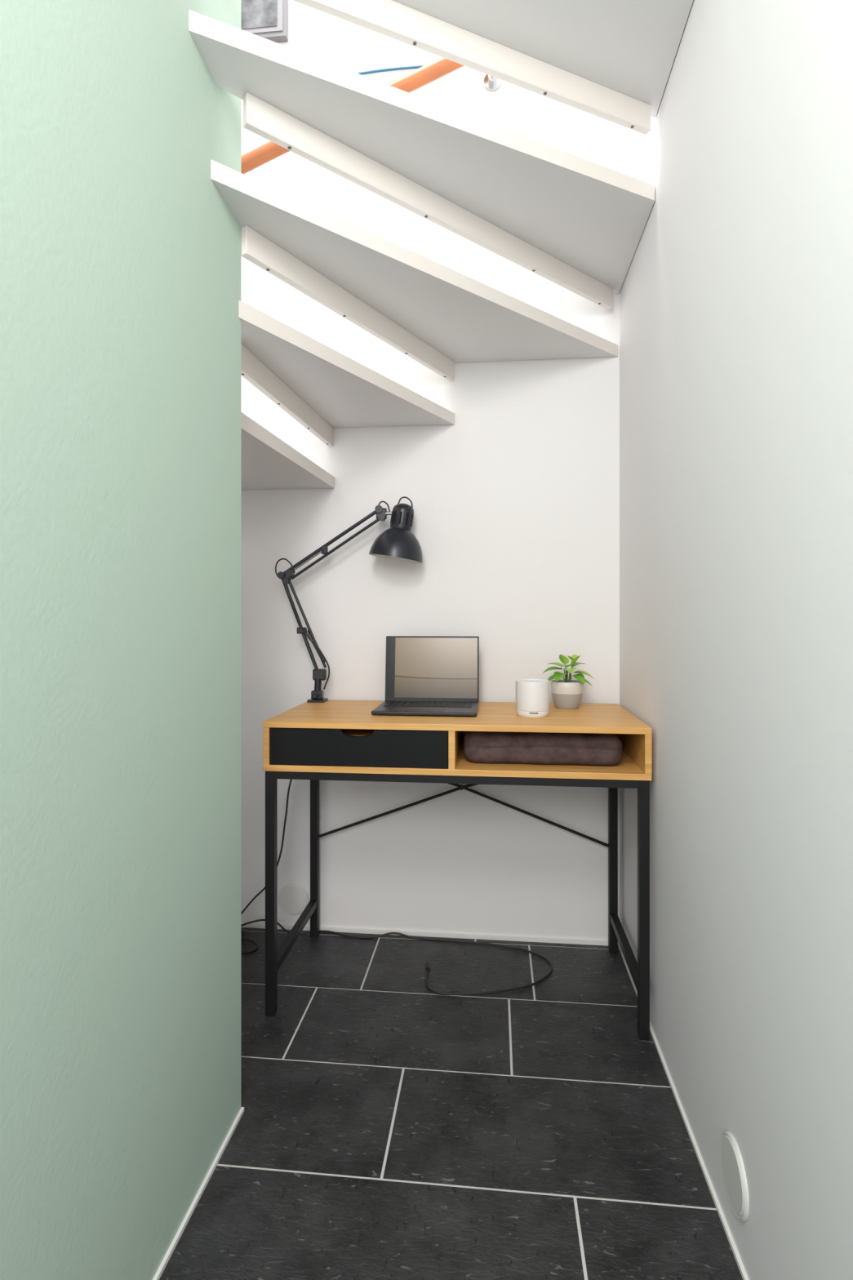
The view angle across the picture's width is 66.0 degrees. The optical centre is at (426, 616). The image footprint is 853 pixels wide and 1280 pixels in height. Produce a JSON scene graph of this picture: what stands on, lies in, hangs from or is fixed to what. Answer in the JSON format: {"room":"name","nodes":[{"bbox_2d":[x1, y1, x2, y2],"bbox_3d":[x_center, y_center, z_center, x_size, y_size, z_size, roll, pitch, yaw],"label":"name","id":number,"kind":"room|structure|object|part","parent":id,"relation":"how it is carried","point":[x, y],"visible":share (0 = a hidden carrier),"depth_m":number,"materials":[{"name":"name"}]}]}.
{"room":"home office","nodes":[
{"label":"home office","id":0,"kind":"room"},
{"bbox_2d":[0,0,240,1279],"bbox_3d":[-0.527,-0.460,0.467,0.096,3.020,1.820,0,0,6],"label":"wall","id":1,"kind":"structure","parent":0,"point":[120,248],"depth_m":0.92,"materials":[{"name":"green paint"}]},
{"bbox_2d":[152,1106,244,1279],"bbox_3d":[-0.476,1.026,0.462,0.006,0.008,1.822,0,0,6],"label":"baseboard","id":2,"kind":"structure","parent":1,"relation":"attached to","point":[184,1222],"depth_m":1.15,"materials":[{"name":"white"}]},
{"bbox_2d":[188,0,693,489],"bbox_3d":[-0.490,-0.634,1.126,1.983,2.794,2.079,0,0,6],"label":"staircase","id":3,"kind":"structure","parent":1,"relation":"attached to","point":[578,224],"depth_m":1.48,"materials":[{"name":"white paint"}]},
{"bbox_2d":[240,0,619,940],"bbox_3d":[-0.438,-1.260,2.227,2.110,4.620,0.120,0,0,6],"label":"wall","id":4,"kind":"structure","parent":0,"point":[515,501],"depth_m":2.12,"materials":[{"name":"white paint"}]},
{"bbox_2d":[240,0,288,42],"bbox_3d":[-0.604,-2.107,2.168,0.293,0.425,0.029,0,0,6],"label":"framed picture","id":5,"kind":"object","parent":4,"relation":"attached to","point":[265,19],"visible":0.47,"depth_m":2.15,"materials":[{"name":"grey"}]},
{"bbox_2d":[240,0,277,29],"bbox_3d":[-0.599,-2.103,2.155,0.225,0.355,0.003,0,0,6],"label":"print","id":6,"kind":"object","parent":5,"relation":"attached to","point":[255,14],"depth_m":2.15},
{"bbox_2d":[278,882,309,914],"bbox_3d":[-0.438,0.930,2.163,0.104,0.104,0.007,0,0,6],"label":"air vent","id":7,"kind":"object","parent":4,"relation":"in","point":[293,897],"visible":0.96,"depth_m":2.16,"materials":[{"name":"white plastic"}]},
{"bbox_2d":[240,57,502,173],"bbox_3d":[-0.176,-1.623,2.095,1.198,0.527,0.087,0,0,6],"label":"handrail","id":8,"kind":"object","parent":4,"relation":"attached to","point":[424,75],"visible":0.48,"depth_m":2.08,"materials":[{"name":"orange wood"}]},
{"bbox_3d":[0.211,-1.705,2.094,0.056,0.056,0.009,0,0,6],"label":"bracket plate","id":9,"kind":"part","parent":8,"relation":"part of","materials":[{"name":"silver metal"}]},
{"bbox_2d":[240,922,618,946],"bbox_3d":[-0.385,1.024,2.157,1.990,0.012,0.008,0,0,6],"label":"baseboard","id":10,"kind":"structure","parent":4,"relation":"attached to","point":[510,938],"depth_m":2.11,"materials":[{"name":"white wood"}]},
{"bbox_2d":[159,927,742,1279],"bbox_3d":[-0.569,1.060,0.376,2.230,0.060,3.830,0,0,6],"label":"floor","id":11,"kind":"structure","parent":0,"point":[389,1127],"depth_m":1.32,"materials":[{"name":"black tile"}]},
{"bbox_2d":[240,929,257,953],"bbox_3d":[-0.606,1.000,2.056,0.171,0.060,0.094,0,0,6],"label":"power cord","id":12,"kind":"object","parent":11,"relation":"on","point":[242,938],"visible":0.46,"depth_m":2.07,"materials":[{"name":"black"}]},
{"bbox_2d":[240,919,552,995],"bbox_3d":[-0.145,1.012,1.964,1.031,0.044,0.319,0,0,6],"label":"extension cord","id":13,"kind":"object","parent":11,"relation":"on","point":[258,920],"visible":0.9,"depth_m":2.04,"materials":[{"name":"black plastic"}]},
{"bbox_2d":[425,961,430,971],"bbox_3d":[0.003,1.024,1.920,0.012,0.012,0.029,0,0,-2],"label":"plug","id":14,"kind":"object","parent":13,"relation":"attached to","point":[427,964],"visible":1,"depth_m":1.91,"materials":[{"name":"black plastic"}]},
{"bbox_2d":[262,699,652,1040],"bbox_3d":[0.085,0.650,1.862,0.971,0.760,0.448,0,0,6],"label":"writing desk","id":15,"kind":"object","parent":11,"relation":"on","point":[331,740],"visible":0.9,"depth_m":1.68,"materials":[{"name":"brown wood"}]},
{"bbox_2d":[240,779,292,915],"bbox_3d":[-0.475,0.650,2.129,0.280,0.663,0.041,0,0,-1],"label":"power cord","id":16,"kind":"object","parent":15,"relation":"hanging from","point":[290,783],"visible":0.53,"depth_m":2.11,"materials":[{"name":"black plastic"}]},
{"bbox_3d":[-0.403,0.711,1.704,0.024,0.626,0.024,0,0,6],"label":"leg","id":17,"kind":"part","parent":15,"relation":"part of","materials":[{"name":"black metal"}]},
{"bbox_3d":[-0.381,0.919,1.910,0.020,0.022,0.391,0,0,6],"label":"rail","id":18,"kind":"part","parent":15,"relation":"part of","materials":[{"name":"black metal"}]},
{"bbox_3d":[-0.360,0.711,2.117,0.024,0.626,0.024,0,0,6],"label":"leg","id":19,"kind":"part","parent":15,"relation":"part of","materials":[{"name":"black metal"}]},
{"bbox_2d":[275,496,422,702],"bbox_3d":[-0.247,-0.051,2.066,0.472,0.643,0.169,0,0,6],"label":"desk lamp","id":20,"kind":"object","parent":15,"relation":"on","point":[397,540],"visible":1,"depth_m":2.06,"materials":[{"name":"black metal"}]},
{"bbox_3d":[-0.343,0.212,2.076,0.025,0.056,0.022,0,0,6],"label":"post","id":21,"kind":"part","parent":20,"relation":"part of","materials":[{"name":"black metal"}]},
{"bbox_3d":[-0.141,-0.321,2.055,0.033,0.034,0.012,0,0,6],"label":"head plate","id":22,"kind":"part","parent":20,"relation":"part of","materials":[{"name":"black"}]},
{"bbox_3d":[-0.112,-0.319,2.052,0.047,0.019,0.012,0,0,6],"label":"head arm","id":23,"kind":"part","parent":20,"relation":"part of","materials":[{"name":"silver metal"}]},
{"bbox_3d":[-0.096,-0.219,2.051,0.167,0.105,0.169,0,0,6],"label":"lamp shade","id":24,"kind":"part","parent":20,"relation":"part of","materials":[{"name":"white metal"}]},
{"bbox_3d":[-0.096,-0.259,2.051,0.167,0.185,0.169,0,0,6],"label":"lamp shade","id":25,"kind":"part","parent":20,"relation":"part of","materials":[{"name":"black metal"}]},
{"bbox_3d":[-0.174,0.334,1.675,0.458,0.092,0.016,0,0,6],"label":"drawer","id":26,"kind":"part","parent":15,"relation":"part of","materials":[{"name":"black wood"}]},
{"bbox_2d":[371,635,479,716],"bbox_3d":[0.005,0.166,1.896,0.286,0.209,0.253,0,0,6],"label":"laptop","id":27,"kind":"object","parent":15,"relation":"on","point":[425,675],"visible":1,"depth_m":2.00,"materials":[{"name":"grey metal"}]},
{"bbox_3d":[0.016,0.160,2.007,0.286,0.200,0.006,0,-7,6],"label":"lid","id":28,"kind":"part","parent":27,"relation":"part of","materials":[{"name":"grey"}]},
{"bbox_2d":[515,678,550,717],"bbox_3d":[0.290,0.222,1.795,0.093,0.096,0.093,0,0,6],"label":"smart speaker","id":29,"kind":"object","parent":15,"relation":"on","point":[532,695],"visible":1,"depth_m":1.76,"materials":[{"name":"white plastic"}]},
{"bbox_2d":[463,731,622,765],"bbox_3d":[0.311,0.339,1.818,0.405,0.085,0.304,0,0,6],"label":"folded blanket","id":30,"kind":"object","parent":15,"relation":"on","point":[482,747],"visible":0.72,"depth_m":1.67,"materials":[{"name":"brown fabric"}]},
{"bbox_2d":[542,653,594,709],"bbox_3d":[0.418,0.191,1.938,0.153,0.159,0.101,0,0,6],"label":"potted plant","id":31,"kind":"object","parent":15,"relation":"on","point":[566,693],"visible":1,"depth_m":1.91,"materials":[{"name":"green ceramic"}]},
{"bbox_3d":[0.415,0.231,1.940,0.094,0.079,0.094,0,0,6],"label":"pot","id":32,"kind":"part","parent":31,"relation":"part of","materials":[{"name":"grey ceramic"}]},
{"bbox_3d":[0.574,0.711,2.021,0.024,0.626,0.024,0,0,6],"label":"leg","id":33,"kind":"part","parent":15,"relation":"part of","materials":[{"name":"black metal"}]},
{"bbox_3d":[0.552,0.919,1.814,0.020,0.022,0.391,0,0,6],"label":"rail","id":34,"kind":"part","parent":15,"relation":"part of","materials":[{"name":"black metal"}]},
{"bbox_3d":[0.531,0.711,1.607,0.024,0.626,0.024,0,0,6],"label":"leg","id":35,"kind":"part","parent":15,"relation":"part of","materials":[{"name":"black metal"}]},
{"bbox_2d":[619,0,852,1279],"bbox_3d":[0.480,-1.260,0.267,0.120,4.620,3.830,0,0,6],"label":"wall","id":36,"kind":"structure","parent":0,"point":[736,291],"depth_m":1.01,"materials":[{"name":"white paint"}]},
{"bbox_2d":[617,943,748,1279],"bbox_3d":[0.411,1.026,0.214,0.006,0.008,3.710,0,0,6],"label":"baseboard","id":37,"kind":"structure","parent":36,"relation":"attached to","point":[732,1244],"depth_m":1.24,"materials":[{"name":"white wood"}]},
{"bbox_2d":[720,1130,749,1221],"bbox_3d":[0.498,0.905,1.065,0.007,0.112,0.112,0,0,6],"label":"air vent","id":38,"kind":"object","parent":36,"relation":"in","point":[733,1166],"visible":1,"depth_m":1.05,"materials":[{"name":"white plastic"}]}
]}

